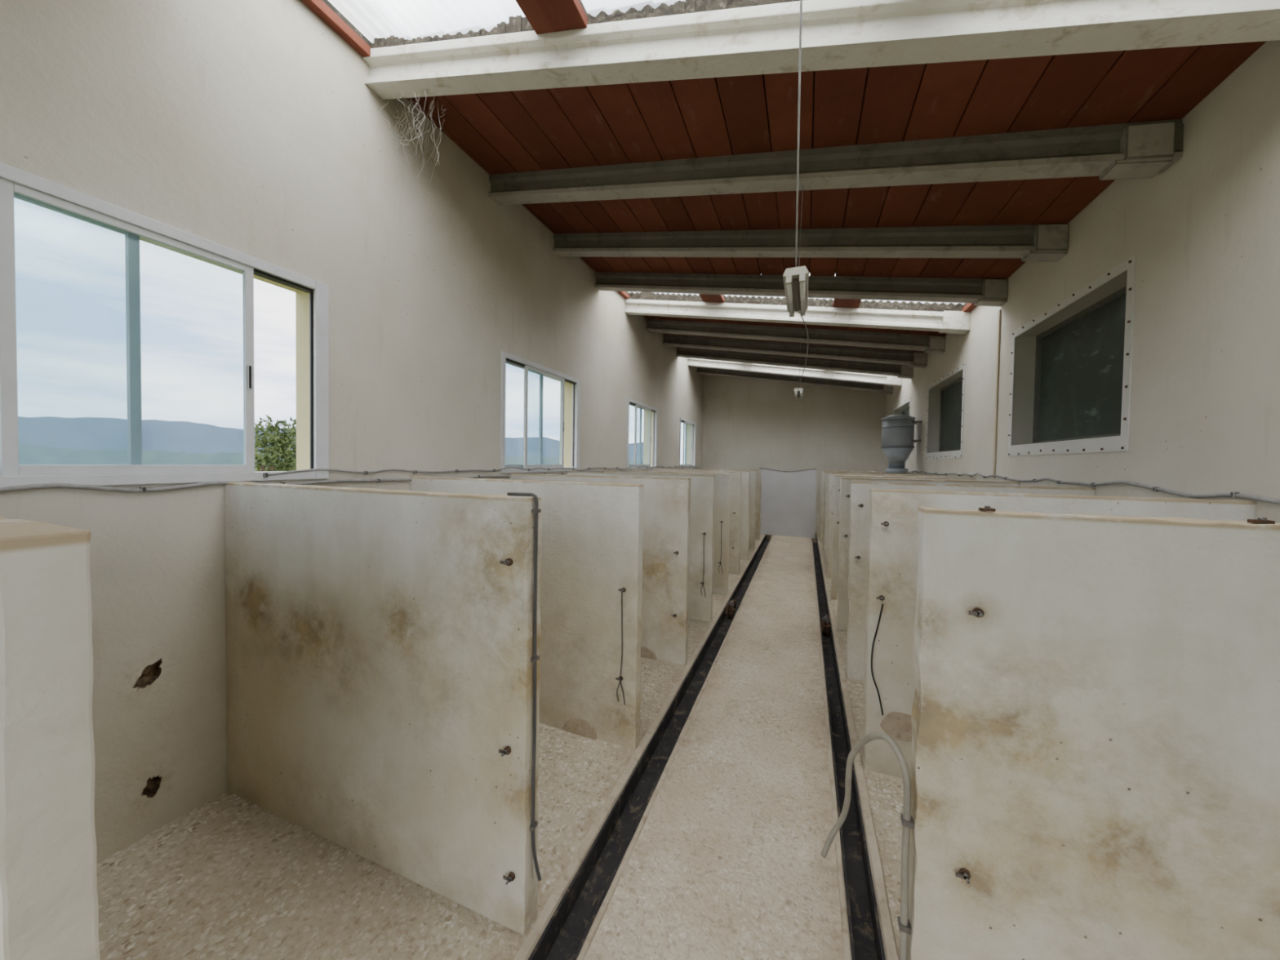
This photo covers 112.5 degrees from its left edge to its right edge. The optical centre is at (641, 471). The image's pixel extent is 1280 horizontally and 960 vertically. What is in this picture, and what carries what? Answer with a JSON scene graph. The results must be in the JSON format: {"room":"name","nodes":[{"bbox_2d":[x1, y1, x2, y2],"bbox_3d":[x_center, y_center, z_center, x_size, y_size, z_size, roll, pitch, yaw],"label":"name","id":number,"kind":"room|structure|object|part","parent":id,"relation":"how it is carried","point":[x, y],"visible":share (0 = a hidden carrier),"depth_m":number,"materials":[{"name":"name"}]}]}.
{"room":"farm building","nodes":[
{"label":"farm building","id":0,"kind":"room"},
{"bbox_2d":[0,0,703,863],"bbox_3d":[-0.659,-0.616,5.274,0.240,4.370,12.000,1,1,21],"label":"wall","id":1,"kind":"structure","parent":0,"point":[252,128],"depth_m":2.04,"materials":[{"name":"paint"}]},
{"bbox_2d":[0,162,328,487],"bbox_3d":[-1.964,-0.460,1.679,0.134,1.035,1.330,1,1,21],"label":"window","id":2,"kind":"structure","parent":1,"relation":"in","point":[14,182],"depth_m":1.64,"materials":[{"name":"white metal"}]},
{"bbox_2d":[0,466,701,493],"bbox_3d":[-0.355,-0.003,5.731,0.020,0.063,10.468,1,1,21],"label":"conduit","id":3,"kind":"object","parent":1,"relation":"attached to","point":[141,489],"visible":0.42,"depth_m":1.72,"materials":[{"name":"grey metal"}]},
{"bbox_2d":[262,465,695,477],"bbox_3d":[-0.243,-0.055,6.018,0.018,0.058,8.585,1,1,21],"label":"conduit","id":4,"kind":"object","parent":1,"relation":"attached to","point":[365,473],"visible":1,"depth_m":2.78,"materials":[{"name":"grey metal"}]},
{"bbox_2d":[500,351,580,473],"bbox_3d":[-0.992,-0.504,4.220,0.134,1.035,1.323,1,1,21],"label":"window","id":5,"kind":"structure","parent":1,"relation":"in","point":[506,357],"depth_m":4.17,"materials":[{"name":"white metal"}]},
{"bbox_2d":[626,397,657,469],"bbox_3d":[-0.023,-0.547,6.756,0.134,1.035,1.320,1,1,21],"label":"window","id":6,"kind":"structure","parent":1,"relation":"in","point":[630,402],"depth_m":6.72,"materials":[{"name":"white metal"}]},
{"bbox_2d":[679,417,696,467],"bbox_3d":[0.955,-0.591,9.315,0.134,1.035,1.320,1,1,21],"label":"window","id":7,"kind":"structure","parent":1,"relation":"in","point":[693,425],"depth_m":9.33,"materials":[{"name":"white metal"}]},
{"bbox_2d":[96,530,909,959],"bbox_3d":[1.250,1.517,4.474,3.990,0.200,11.800,1,1,21],"label":"floor","id":8,"kind":"structure","parent":0,"point":[726,862],"depth_m":1.60,"materials":[{"name":"beige concrete"}]},
{"bbox_2d":[0,516,100,959],"bbox_3d":[-1.486,0.763,0.854,1.427,1.392,0.086,1,1,21],"label":"wall","id":9,"kind":"structure","parent":8,"relation":"on","point":[49,908],"depth_m":0.59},
{"bbox_2d":[225,481,542,934],"bbox_3d":[-1.090,0.755,1.653,1.598,1.383,0.082,1,1,21],"label":"wall","id":10,"kind":"structure","parent":8,"relation":"on","point":[380,642],"depth_m":1.54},
{"bbox_2d":[498,746,511,756],"bbox_3d":[-0.434,0.883,1.345,0.036,0.024,0.029,1,1,21],"label":"bolt","id":11,"kind":"object","parent":10,"relation":"attached to","point":[507,750],"visible":1,"depth_m":1.35,"materials":[{"name":"metal"}]},
{"bbox_2d":[499,558,512,565],"bbox_3d":[-0.425,0.283,1.332,0.036,0.024,0.029,1,1,21],"label":"bolt","id":12,"kind":"object","parent":10,"relation":"attached to","point":[508,562],"visible":1,"depth_m":1.33,"materials":[{"name":"metal"}]},
{"bbox_2d":[502,871,515,884],"bbox_3d":[-0.421,1.284,1.347,0.036,0.024,0.029,1,1,21],"label":"bolt","id":13,"kind":"object","parent":10,"relation":"attached to","point":[511,876],"visible":1,"depth_m":1.35,"materials":[{"name":"metal"}]},
{"bbox_2d":[506,492,541,880],"bbox_3d":[-0.382,0.696,1.383,0.130,1.257,0.038,1,1,21],"label":"pipe","id":14,"kind":"object","parent":10,"relation":"attached to","point":[534,824],"visible":1,"depth_m":1.36,"materials":[{"name":"metal"}]},
{"bbox_2d":[513,533,765,959],"bbox_3d":[0.697,1.411,4.062,0.043,0.014,10.640,1,1,21],"label":"curb","id":15,"kind":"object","parent":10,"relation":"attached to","point":[541,922],"depth_m":1.80,"materials":[{"name":"concrete"}]},
{"bbox_2d":[409,475,644,749],"bbox_3d":[-0.753,0.740,2.535,1.597,1.383,0.081,1,1,21],"label":"wall","id":16,"kind":"structure","parent":8,"relation":"on","point":[592,533],"depth_m":2.32,"materials":[{"name":"white concrete"}]},
{"bbox_2d":[562,718,596,739],"bbox_3d":[-0.340,1.396,2.342,0.215,0.088,0.006,1,1,21],"label":"mortar patch","id":17,"kind":"object","parent":16,"relation":"attached to","point":[579,726],"visible":1,"depth_m":2.34,"materials":[{"name":"beige concrete"}]},
{"bbox_2d":[615,675,622,681],"bbox_3d":[-0.119,1.087,2.240,0.036,0.024,0.029,1,1,21],"label":"bolt","id":18,"kind":"object","parent":16,"relation":"attached to","point":[616,678],"visible":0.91,"depth_m":2.24,"materials":[{"name":"metal"}]},
{"bbox_2d":[616,680,620,702],"bbox_3d":[-0.119,1.143,2.226,0.026,0.112,0.008,2,2,37],"label":"hanging cable","id":19,"kind":"object","parent":18,"relation":"hanging from","point":[620,681],"visible":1,"depth_m":2.23,"materials":[{"name":"black plastic"}]},
{"bbox_2d":[618,587,626,591],"bbox_3d":[-0.102,0.618,2.226,0.036,0.024,0.029,1,1,21],"label":"bolt","id":20,"kind":"object","parent":16,"relation":"attached to","point":[623,589],"visible":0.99,"depth_m":2.23,"materials":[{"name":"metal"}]},
{"bbox_2d":[620,591,625,705],"bbox_3d":[-0.093,0.913,2.219,0.033,0.591,0.020,1,1,21],"label":"hanging cable","id":21,"kind":"object","parent":20,"relation":"hanging from","point":[621,591],"visible":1,"depth_m":2.22,"materials":[{"name":"black plastic"}]},
{"bbox_2d":[509,473,690,665],"bbox_3d":[-0.396,0.724,3.470,1.598,1.383,0.081,1,1,21],"label":"wall","id":22,"kind":"structure","parent":8,"relation":"on","point":[667,500],"depth_m":3.21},
{"bbox_2d":[640,646,657,659],"bbox_3d":[0.018,1.383,3.276,0.210,0.082,0.006,1,1,21],"label":"mortar patch","id":23,"kind":"object","parent":22,"relation":"attached to","point":[646,652],"visible":0.61,"depth_m":3.26,"materials":[{"name":"beige concrete"}]},
{"bbox_2d":[565,471,715,622],"bbox_3d":[-0.064,0.709,4.336,1.598,1.383,0.081,1,1,21],"label":"wall","id":24,"kind":"structure","parent":8,"relation":"on","point":[702,486],"depth_m":4.06,"materials":[{"name":"white concrete"}]},
{"bbox_3d":[0.586,0.587,4.027,0.036,0.024,0.029,1,1,21],"label":"bolt","id":25,"kind":"object","parent":24,"relation":"attached to","visible":0},
{"bbox_2d":[702,533,706,596],"bbox_3d":[0.595,0.882,4.020,0.033,0.591,0.020,1,1,21],"label":"hanging cable","id":26,"kind":"object","parent":25,"relation":"hanging from","point":[704,534],"visible":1,"depth_m":4.02,"materials":[{"name":"black plastic"}]},
{"bbox_2d":[528,535,772,959],"bbox_3d":[0.779,1.468,4.032,0.133,0.101,10.640,1,1,21],"label":"channel","id":27,"kind":"object","parent":8,"relation":"on","point":[563,938],"visible":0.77,"depth_m":1.85,"materials":[{"name":"black metal"}]},
{"bbox_2d":[724,599,736,618],"bbox_3d":[0.923,1.411,4.407,0.084,0.171,0.267,1,1,21],"label":"drain fitting","id":28,"kind":"object","parent":27,"relation":"on","point":[729,611],"visible":1,"depth_m":4.36,"materials":[{"name":"metal"}]},
{"bbox_2d":[602,470,730,595],"bbox_3d":[0.254,0.695,5.170,1.597,1.383,0.081,1,1,21],"label":"wall","id":29,"kind":"structure","parent":8,"relation":"on","point":[722,503],"depth_m":4.88,"materials":[{"name":"beige concrete"}]},
{"bbox_3d":[0.904,0.573,4.860,0.036,0.024,0.029,1,1,21],"label":"bolt","id":30,"kind":"object","parent":29,"relation":"attached to","visible":0},
{"bbox_2d":[720,522,723,573],"bbox_3d":[0.913,0.868,4.853,0.033,0.591,0.020,1,1,21],"label":"hanging cable","id":31,"kind":"object","parent":30,"relation":"hanging from","point":[721,522],"visible":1,"depth_m":4.86,"materials":[{"name":"black plastic"}]},
{"bbox_2d":[576,534,773,959],"bbox_3d":[0.852,1.417,4.003,0.025,0.008,10.640,1,1,21],"label":"trim","id":32,"kind":"structure","parent":8,"relation":"on","point":[590,935],"depth_m":1.79,"materials":[{"name":"concrete"}]},
{"bbox_2d":[631,469,742,574],"bbox_3d":[0.589,0.679,6.047,1.597,1.383,0.080,1,1,21],"label":"wall","id":33,"kind":"structure","parent":8,"relation":"on","point":[735,477],"depth_m":5.76,"materials":[{"name":"beige concrete"}]},
{"bbox_2d":[652,468,750,559],"bbox_3d":[0.925,0.664,6.926,1.598,1.383,0.082,1,1,21],"label":"wall","id":34,"kind":"structure","parent":8,"relation":"on","point":[745,475],"depth_m":6.63,"materials":[{"name":"beige concrete"}]},
{"bbox_2d":[668,468,756,549],"bbox_3d":[1.261,0.649,7.803,1.598,1.383,0.081,1,1,21],"label":"wall","id":35,"kind":"structure","parent":8,"relation":"on","point":[753,486],"depth_m":7.51,"materials":[{"name":"beige concrete"}]},
{"bbox_2d":[682,467,761,540],"bbox_3d":[1.593,0.634,8.672,1.598,1.383,0.081,1,1,21],"label":"wall","id":36,"kind":"structure","parent":8,"relation":"on","point":[758,480],"depth_m":8.37,"materials":[{"name":"beige concrete"}]},
{"bbox_2d":[759,467,816,537],"bbox_3d":[3.018,0.638,8.896,1.120,1.407,0.048,1,1,21],"label":"gate","id":37,"kind":"object","parent":8,"relation":"on","point":[788,498],"visible":1,"depth_m":8.87,"materials":[{"name":"metal"}]},
{"bbox_2d":[812,537,885,959],"bbox_3d":[1.612,1.488,3.714,0.095,0.101,10.640,1,1,21],"label":"channel","id":38,"kind":"object","parent":8,"relation":"on","point":[866,943],"visible":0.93,"depth_m":1.82,"materials":[{"name":"black metal"}]},
{"bbox_2d":[821,614,831,636],"bbox_3d":[1.720,1.432,3.996,0.084,0.171,0.267,1,1,21],"label":"drain fitting","id":39,"kind":"object","parent":38,"relation":"on","point":[825,625],"visible":0.99,"depth_m":3.95,"materials":[{"name":"metal"}]},
{"bbox_2d":[820,470,885,542],"bbox_3d":[4.086,0.684,8.074,1.297,1.385,0.082,1,1,21],"label":"wall","id":40,"kind":"structure","parent":8,"relation":"on","point":[822,473],"depth_m":8.26,"materials":[{"name":"beige concrete"}]},
{"bbox_2d":[822,471,911,551],"bbox_3d":[3.750,0.699,7.195,1.296,1.385,0.081,1,1,21],"label":"wall","id":41,"kind":"structure","parent":8,"relation":"on","point":[824,472],"depth_m":7.38,"materials":[{"name":"beige concrete"}]},
{"bbox_2d":[824,471,926,563],"bbox_3d":[3.415,0.714,6.317,1.296,1.385,0.082,1,1,21],"label":"wall","id":42,"kind":"structure","parent":8,"relation":"on","point":[827,498],"depth_m":6.50,"materials":[{"name":"beige concrete"}]},
{"bbox_2d":[826,473,946,578],"bbox_3d":[3.079,0.729,5.441,1.296,1.385,0.083,1,1,21],"label":"wall","id":43,"kind":"structure","parent":8,"relation":"on","point":[831,475],"depth_m":5.62,"materials":[{"name":"beige concrete"}]},
{"bbox_2d":[831,475,975,599],"bbox_3d":[2.744,0.744,4.561,1.296,1.385,0.081,1,1,21],"label":"wall","id":44,"kind":"structure","parent":8,"relation":"on","point":[836,515],"depth_m":4.74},
{"bbox_2d":[836,477,1019,631],"bbox_3d":[2.407,0.759,3.683,1.297,1.385,0.081,1,1,21],"label":"wall","id":45,"kind":"structure","parent":8,"relation":"on","point":[845,486],"depth_m":3.86,"materials":[{"name":"white concrete"}]},
{"bbox_2d":[845,481,1095,681],"bbox_3d":[2.068,0.774,2.796,1.297,1.385,0.080,1,1,21],"label":"wall","id":46,"kind":"structure","parent":8,"relation":"on","point":[857,583],"depth_m":2.96,"materials":[{"name":"white concrete"}]},
{"bbox_2d":[862,488,1256,779],"bbox_3d":[1.725,0.790,1.900,1.298,1.385,0.081,1,1,21],"label":"wall","id":47,"kind":"structure","parent":8,"relation":"on","point":[893,548],"depth_m":2.04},
{"bbox_2d":[871,604,884,715],"bbox_3d":[1.136,0.900,2.053,0.061,0.542,0.024,1,1,21],"label":"hanging cable","id":48,"kind":"object","parent":47,"relation":"hanging from","point":[882,607],"visible":1,"depth_m":2.06,"materials":[{"name":"black plastic"}]},
{"bbox_2d":[876,595,884,600],"bbox_3d":[1.150,0.610,2.058,0.036,0.024,0.029,1,1,21],"label":"bolt","id":49,"kind":"object","parent":47,"relation":"attached to","point":[882,597],"visible":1,"depth_m":2.06,"materials":[{"name":"metal"}]},
{"bbox_2d":[880,520,888,526],"bbox_3d":[1.165,0.251,2.046,0.036,0.024,0.029,1,1,21],"label":"bolt","id":50,"kind":"object","parent":47,"relation":"attached to","point":[886,523],"visible":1,"depth_m":2.05,"materials":[{"name":"metal"}]},
{"bbox_2d":[880,711,911,742],"bbox_3d":[1.242,1.221,2.045,0.179,0.139,0.006,1,1,21],"label":"mortar patch","id":51,"kind":"object","parent":47,"relation":"attached to","point":[897,725],"visible":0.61,"depth_m":2.05,"materials":[{"name":"beige concrete"}]},
{"bbox_2d":[906,506,1279,959],"bbox_3d":[1.373,0.806,0.979,1.298,1.385,0.082,1,1,21],"label":"wall","id":52,"kind":"structure","parent":8,"relation":"on","point":[1098,748],"depth_m":1.04,"materials":[{"name":"white concrete"}]},
{"bbox_2d":[810,537,851,959],"bbox_3d":[1.556,1.434,3.734,0.024,0.008,10.640,1,1,21],"label":"trim","id":53,"kind":"structure","parent":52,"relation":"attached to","point":[844,919],"depth_m":1.84,"materials":[{"name":"concrete"}]},
{"bbox_2d":[817,537,898,959],"bbox_3d":[1.675,1.433,3.689,0.040,0.014,10.640,1,1,21],"label":"curb","id":54,"kind":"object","parent":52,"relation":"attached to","point":[886,922],"depth_m":1.78,"materials":[{"name":"concrete"}]},
{"bbox_2d":[820,732,914,959],"bbox_3d":[0.716,1.114,1.389,0.068,0.690,0.404,1,1,-5],"label":"hose","id":55,"kind":"object","parent":52,"relation":"attached to","point":[907,820],"visible":1,"depth_m":1.21,"materials":[{"name":"grey rubber"}]},
{"bbox_2d":[955,868,970,884],"bbox_3d":[0.848,1.067,1.126,0.036,0.024,0.029,1,1,21],"label":"bolt","id":56,"kind":"object","parent":52,"relation":"attached to","point":[963,873],"visible":1,"depth_m":1.13,"materials":[{"name":"metal"}]},
{"bbox_2d":[968,607,984,617],"bbox_3d":[0.868,0.368,1.107,0.036,0.024,0.029,1,1,21],"label":"bolt","id":57,"kind":"object","parent":52,"relation":"attached to","point":[978,612],"visible":1,"depth_m":1.11,"materials":[{"name":"metal"}]},
{"bbox_2d":[978,506,995,511],"bbox_3d":[0.905,0.097,1.121,0.032,0.014,0.018,1,1,21],"label":"bolt","id":58,"kind":"object","parent":52,"relation":"on","point":[988,508],"visible":1,"depth_m":1.11,"materials":[{"name":"metal"}]},
{"bbox_2d":[1247,516,1275,524],"bbox_3d":[1.368,0.108,0.945,0.032,0.014,0.018,1,1,21],"label":"metal bracket","id":59,"kind":"object","parent":52,"relation":"on","point":[1260,520],"visible":1,"depth_m":0.94,"materials":[{"name":"metal"}]},
{"bbox_2d":[702,374,886,534],"bbox_3d":[3.422,-0.620,10.031,3.990,4.283,0.200,1,1,21],"label":"wall","id":60,"kind":"structure","parent":0,"point":[748,424],"depth_m":9.90,"materials":[{"name":"paint"}]},
{"bbox_2d":[629,291,965,352],"bbox_3d":[1.956,-2.124,6.099,3.990,0.770,1.703,1,1,21],"label":"ceiling","id":61,"kind":"structure","parent":0,"point":[750,299],"depth_m":5.64,"materials":[{"name":"wood"}]},
{"bbox_2d":[662,333,927,368],"bbox_3d":[2.255,-1.968,6.893,3.990,0.829,0.150,1,1,21],"label":"ceiling beam","id":62,"kind":"structure","parent":61,"relation":"attached to","point":[913,359],"depth_m":6.75,"materials":[{"name":"grey concrete"}]},
{"bbox_2d":[645,319,945,354],"bbox_3d":[1.952,-1.954,6.099,3.990,0.829,0.150,1,1,21],"label":"ceiling beam","id":63,"kind":"structure","parent":61,"relation":"attached to","point":[928,344],"depth_m":5.94,"materials":[{"name":"grey concrete"}]},
{"bbox_3d":[2.222,-1.466,6.010,0.005,0.677,0.025,1,1,21],"label":"wire","id":64,"kind":"object","parent":63,"relation":"hanging from","visible":0},
{"bbox_2d":[793,387,803,399],"bbox_3d":[2.142,-1.072,5.823,0.120,0.105,0.540,1,1,21],"label":"lamp","id":65,"kind":"object","parent":64,"relation":"hanging from","point":[797,393],"visible":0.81,"depth_m":5.63,"materials":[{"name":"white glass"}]},
{"bbox_2d":[624,292,970,333],"bbox_3d":[1.648,-1.985,5.302,3.990,0.885,0.170,1,1,21],"label":"ceiling beam","id":66,"kind":"structure","parent":61,"relation":"attached to","point":[888,315],"depth_m":5.09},
{"bbox_2d":[617,275,976,311],"bbox_3d":[1.488,-2.078,4.877,3.980,0.714,0.890,1,1,21],"label":"skylight purlins","id":67,"kind":"object","parent":66,"relation":"on","point":[841,303],"visible":0.23,"depth_m":4.90,"materials":[{"name":"wood"}]},
{"bbox_2d":[627,274,964,305],"bbox_3d":[1.490,-2.151,4.878,3.984,0.644,0.901,1,1,21],"label":"sheet","id":68,"kind":"object","parent":67,"relation":"attached to","point":[775,297],"visible":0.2,"depth_m":4.91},
{"bbox_2d":[404,0,1266,279],"bbox_3d":[0.813,-2.072,3.109,3.990,0.770,2.885,1,1,21],"label":"ceiling","id":69,"kind":"structure","parent":0,"point":[513,131],"depth_m":2.54,"materials":[{"name":"wood"}]},
{"bbox_2d":[782,0,808,317],"bbox_3d":[0.759,-1.452,2.081,0.120,1.014,1.164,1,1,21],"label":"lamp","id":70,"kind":"object","parent":69,"relation":"hanging from","point":[796,278],"depth_m":2.15,"materials":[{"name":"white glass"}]},
{"bbox_3d":[0.680,-1.499,1.850,0.009,0.912,0.677,1,1,20],"label":"lamp suspension wire","id":71,"kind":"part","parent":70,"relation":"part of","materials":[{"name":"grey metal"}]},
{"bbox_2d":[798,311,808,389],"bbox_3d":[1.540,-1.081,4.088,0.088,0.128,3.111,1,1,20],"label":"power cable","id":72,"kind":"object","parent":70,"relation":"attached to","point":[798,311],"visible":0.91,"depth_m":3.89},
{"bbox_2d":[595,271,1008,306],"bbox_3d":[1.324,-1.926,4.456,3.990,0.829,0.150,1,1,21],"label":"ceiling beam","id":73,"kind":"structure","parent":69,"relation":"attached to","point":[977,291],"depth_m":4.21,"materials":[{"name":"grey concrete"}]},
{"bbox_2d":[552,223,1069,261],"bbox_3d":[0.999,-1.911,3.606,3.990,0.829,0.150,1,1,21],"label":"ceiling beam","id":74,"kind":"structure","parent":69,"relation":"attached to","point":[1029,242],"depth_m":3.36,"materials":[{"name":"grey concrete"}]},
{"bbox_2d":[361,0,1279,99],"bbox_3d":[0.349,-1.921,1.904,4.008,0.923,0.134,1,1,17],"label":"ceiling beam","id":75,"kind":"structure","parent":69,"relation":"attached to","point":[688,39],"depth_m":1.79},
{"bbox_2d":[379,84,444,187],"bbox_3d":[-1.251,-1.946,2.593,0.489,0.446,0.444,1,1,21],"label":"cobweb","id":76,"kind":"object","parent":75,"relation":"attached to","point":[421,132],"visible":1,"depth_m":2.49,"materials":[{"name":"fabric"}]},
{"bbox_2d":[300,0,587,57],"bbox_3d":[0.193,-2.020,1.490,3.980,0.714,1.116,1,1,21],"label":"skylight purlins","id":77,"kind":"object","parent":75,"relation":"on","point":[544,16],"visible":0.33,"depth_m":2.03,"materials":[{"name":"wood"}]},
{"bbox_2d":[345,0,684,43],"bbox_3d":[0.196,-2.092,1.492,3.984,0.644,1.129,1,1,21],"label":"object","id":78,"kind":"object","parent":77,"relation":"attached to","point":[483,14],"visible":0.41,"depth_m":2.17,"materials":[{"name":"white plastic"}]},
{"bbox_2d":[488,118,1183,205],"bbox_3d":[0.667,-1.899,2.737,3.990,0.823,0.150,1,1,21],"label":"ceiling beam","id":79,"kind":"structure","parent":69,"relation":"attached to","point":[1144,149],"depth_m":2.44,"materials":[{"name":"grey concrete"}]},
{"bbox_2d":[798,185,803,266],"bbox_3d":[0.964,-1.402,2.600,0.003,0.687,0.056,2,2,38],"label":"wire","id":80,"kind":"object","parent":79,"relation":"hanging from","point":[802,185],"visible":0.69,"depth_m":2.60,"materials":[{"name":"grey metal"}]},
{"bbox_2d":[884,40,1279,523],"bbox_3d":[3.296,-0.189,3.769,0.260,3.702,12.000,1,1,21],"label":"wall","id":81,"kind":"structure","parent":0,"point":[1202,232],"depth_m":1.99,"materials":[{"name":"paint"}]},
{"bbox_2d":[880,414,921,473],"bbox_3d":[3.960,-0.416,6.574,0.507,0.880,0.456,1,1,21],"label":"hopper","id":82,"kind":"object","parent":81,"relation":"attached to","point":[898,441],"visible":1,"depth_m":6.44,"materials":[{"name":"grey plastic"}]},
{"bbox_2d":[893,397,911,460],"bbox_3d":[4.745,-0.716,7.682,0.177,1.031,1.440,1,1,21],"label":"window","id":83,"kind":"structure","parent":81,"relation":"in","point":[907,411],"depth_m":7.83,"materials":[{"name":"white metal"}]},
{"bbox_2d":[925,362,965,459],"bbox_3d":[3.842,-0.675,5.319,0.177,1.031,1.500,1,1,21],"label":"window","id":84,"kind":"structure","parent":81,"relation":"in","point":[952,396],"depth_m":5.49,"materials":[{"name":"white metal"}]},
{"bbox_2d":[992,309,1001,478],"bbox_3d":[3.187,-0.691,3.837,0.013,1.500,0.035,1,1,21],"label":"trim","id":85,"kind":"structure","parent":81,"relation":"attached to","point":[999,311],"depth_m":3.83,"materials":[{"name":"metal"}]},
{"bbox_2d":[1007,254,1136,455],"bbox_3d":[2.916,-0.634,2.898,0.177,1.031,1.431,1,1,21],"label":"window","id":86,"kind":"structure","parent":81,"relation":"in","point":[1082,381],"depth_m":2.85,"materials":[{"name":"white metal"}]},
{"bbox_2d":[907,470,1279,504],"bbox_3d":[3.578,0.031,4.927,0.020,0.064,8.774,1,1,21],"label":"conduit","id":87,"kind":"object","parent":81,"relation":"attached to","point":[1233,494],"visible":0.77,"depth_m":2.10,"materials":[{"name":"grey metal"}]},
{"bbox_3d":[2.411,-2.144,7.291,3.990,0.770,0.850,1,1,21],"label":"ceiling","id":88,"kind":"structure","parent":0,"visible":0},
{"bbox_2d":[675,346,913,378],"bbox_3d":[2.559,-1.982,7.687,3.990,0.829,0.150,1,1,21],"label":"ceiling beam","id":89,"kind":"structure","parent":88,"relation":"attached to","point":[905,371],"depth_m":7.55,"materials":[{"name":"grey concrete"}]},
{"bbox_3d":[3.017,-2.172,8.875,3.990,0.770,0.838,1,1,21],"label":"ceiling","id":90,"kind":"structure","parent":0,"visible":0},
{"bbox_2d":[687,357,902,386],"bbox_3d":[2.864,-2.028,8.482,3.990,0.862,0.170,1,1,21],"label":"ceiling beam","id":91,"kind":"structure","parent":90,"relation":"attached to","point":[889,380],"depth_m":8.36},
{"bbox_2d":[697,366,893,394],"bbox_3d":[3.162,-2.009,9.266,3.990,0.829,0.150,1,1,21],"label":"ceiling beam","id":92,"kind":"structure","parent":90,"relation":"attached to","point":[882,388],"depth_m":9.15,"materials":[{"name":"grey concrete"}]},
{"label":"outside","id":93,"kind":"structure","parent":0,"visible":0},
{"bbox_3d":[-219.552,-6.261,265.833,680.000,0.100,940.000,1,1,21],"label":"ground","id":94,"kind":"structure","parent":93,"visible":0},
{"bbox_2d":[254,414,296,471],"bbox_3d":[-8.052,0.705,9.553,1.649,3.922,1.664,1,1,21],"label":"shrub","id":95,"kind":"object","parent":94,"relation":"on","point":[282,446],"visible":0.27,"depth_m":9.30,"materials":[{"name":"green plant"}]},
{"bbox_2d":[17,416,643,466],"bbox_3d":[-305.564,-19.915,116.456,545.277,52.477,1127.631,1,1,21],"label":"hills","id":96,"kind":"structure","parent":94,"relation":"on","point":[45,440],"depth_m":365.08,"materials":[{"name":"blue"}]}
]}

